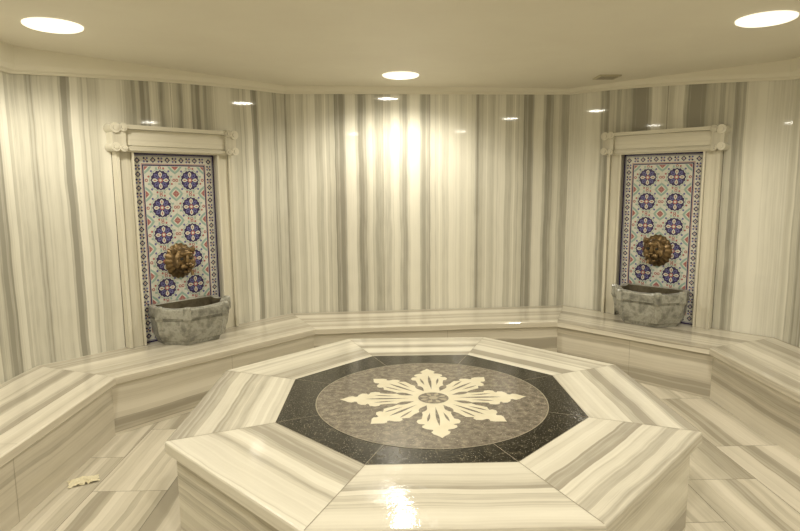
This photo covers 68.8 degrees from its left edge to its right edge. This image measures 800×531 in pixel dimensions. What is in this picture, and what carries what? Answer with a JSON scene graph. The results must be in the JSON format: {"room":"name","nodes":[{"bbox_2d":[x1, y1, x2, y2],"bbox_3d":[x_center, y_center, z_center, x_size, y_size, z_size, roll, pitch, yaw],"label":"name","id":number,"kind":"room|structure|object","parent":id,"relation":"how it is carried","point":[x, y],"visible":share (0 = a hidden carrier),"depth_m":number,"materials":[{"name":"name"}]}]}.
{"room":"spa","nodes":[
{"label":"spa","id":0,"kind":"room"},
{"bbox_2d":[0,71,35,383],"bbox_3d":[-2.546,0.023,2.621,0.121,2.500,2.654,0,8,-1],"label":"wall","id":1,"kind":"structure","parent":0,"point":[17,347],"depth_m":3.75,"materials":[{"name":"stone"}]},
{"bbox_2d":[8,74,290,365],"bbox_3d":[-1.819,-0.275,4.724,0.121,2.500,2.257,7,11,42],"label":"wall","id":2,"kind":"structure","parent":0,"point":[64,166],"depth_m":4.23,"materials":[{"name":"stone"}]},
{"bbox_2d":[103,122,238,348],"bbox_3d":[-1.730,-0.247,4.638,0.130,1.664,1.032,7,11,42],"label":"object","id":3,"kind":"object","parent":2,"relation":"attached to","point":[163,198],"visible":0.85,"depth_m":4.58,"materials":[{"name":"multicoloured tile"}]},
{"bbox_2d":[164,243,195,277],"bbox_3d":[-1.692,-0.031,4.628,0.212,0.286,0.259,7,11,42],"label":"spout","id":4,"kind":"object","parent":3,"relation":"attached to","point":[179,261],"visible":1,"depth_m":4.61,"materials":[{"name":"gold metal"}]},
{"bbox_2d":[0,0,799,87],"bbox_3d":[0.228,-1.286,2.522,5.731,0.080,6.344,-1,8,-1],"label":"ceiling","id":5,"kind":"structure","parent":0,"point":[448,43],"depth_m":3.56,"materials":[{"name":"paint"}]},
{"bbox_2d":[21,17,83,33],"bbox_3d":[-1.915,-1.320,3.227,0.300,0.016,0.300,-1,8,-1],"label":"recessed light","id":6,"kind":"object","parent":5,"relation":"in","point":[51,25],"depth_m":3.19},
{"bbox_2d":[382,71,418,79],"bbox_3d":[0.006,-1.551,4.780,0.300,0.016,0.300,-1,8,-1],"label":"recessed light","id":7,"kind":"object","parent":5,"relation":"in","point":[400,75],"depth_m":4.74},
{"bbox_2d":[593,75,621,79],"bbox_3d":[1.742,-1.584,4.921,0.180,0.014,0.180,-1,8,-1],"label":"ceiling vent","id":8,"kind":"object","parent":5,"relation":"in","point":[600,77],"depth_m":4.89,"materials":[{"name":"beige metal"}]},
{"bbox_2d":[735,10,798,27],"bbox_3d":[2.007,-1.346,3.203,0.300,0.016,0.300,-1,8,-1],"label":"recessed light","id":9,"kind":"object","parent":5,"relation":"in","point":[770,18],"depth_m":3.17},
{"bbox_2d":[10,383,799,530],"bbox_3d":[0.247,1.230,2.872,5.731,0.001,6.344,-1,8,-1],"label":"floor","id":10,"kind":"structure","parent":0,"point":[739,479],"depth_m":3.16,"materials":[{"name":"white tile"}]},
{"bbox_2d":[67,474,99,487],"bbox_3d":[-1.747,1.185,3.227,0.158,0.016,0.099,-5,9,-30],"label":"crumpled paper","id":11,"kind":"object","parent":10,"relation":"on","point":[81,480],"visible":1,"depth_m":3.23,"materials":[{"name":"beige paper"}]},
{"bbox_2d":[0,305,799,530],"bbox_3d":[0.245,1.031,2.842,5.489,0.401,6.099,-1,8,-1],"label":"bench","id":12,"kind":"object","parent":10,"relation":"on","point":[55,417],"visible":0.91,"depth_m":4.18,"materials":[{"name":"white stone"}]},
{"bbox_2d":[148,295,230,344],"bbox_3d":[-1.616,0.436,4.633,0.394,0.308,0.647,7,11,42],"label":"stone basin","id":13,"kind":"object","parent":12,"relation":"on","point":[189,321],"visible":1,"depth_m":4.50,"materials":[{"name":"grey stone"}]},
{"bbox_2d":[611,283,689,327],"bbox_3d":[2.134,0.348,5.068,0.647,0.308,0.394,7,11,44],"label":"stone basin","id":14,"kind":"object","parent":12,"relation":"on","point":[638,304],"visible":1,"depth_m":4.95,"materials":[{"name":"grey stone"}]},
{"bbox_2d":[165,337,702,530],"bbox_3d":[0.152,0.940,3.130,2.402,0.504,2.402,-1,8,-1],"label":"platform","id":15,"kind":"object","parent":10,"relation":"on","point":[250,455],"visible":1,"depth_m":2.56,"materials":[{"name":"white stone"}]},
{"bbox_2d":[284,94,569,312],"bbox_3d":[0.292,-0.423,5.676,2.801,2.500,0.121,-1,8,-6],"label":"wall","id":16,"kind":"structure","parent":0,"point":[395,201],"depth_m":5.59,"materials":[{"name":"stone"}]},
{"bbox_2d":[0,41,799,94],"bbox_3d":[0.229,-1.162,2.537,5.490,0.170,6.100,-1,8,-1],"label":"trim","id":17,"kind":"structure","parent":16,"relation":"attached to","point":[13,59],"depth_m":4.53,"materials":[{"name":"beige paint"}]},
{"bbox_2d":[563,80,795,336],"bbox_3d":[2.325,-0.367,5.160,1.938,2.500,0.121,7,11,44],"label":"wall","id":18,"kind":"structure","parent":0,"point":[759,114],"depth_m":4.75,"materials":[{"name":"stone"}]},
{"bbox_2d":[600,124,730,328],"bbox_3d":[2.232,-0.338,5.079,1.032,1.664,0.130,7,11,44],"label":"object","id":19,"kind":"object","parent":18,"relation":"attached to","point":[675,194],"visible":0.9,"depth_m":5.04,"materials":[{"name":"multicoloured tile"}]},
{"bbox_2d":[643,234,671,266],"bbox_3d":[2.192,-0.121,5.073,0.259,0.286,0.213,7,11,44],"label":"spout","id":20,"kind":"object","parent":19,"relation":"attached to","point":[657,250],"visible":1,"depth_m":5.07,"materials":[{"name":"gold metal"}]},
{"bbox_2d":[774,79,799,347],"bbox_3d":[3.020,-0.072,3.007,0.121,2.500,3.068,-1,8,-1],"label":"wall","id":21,"kind":"structure","parent":0,"point":[787,327],"depth_m":4.38,"materials":[{"name":"stone"}]}
]}

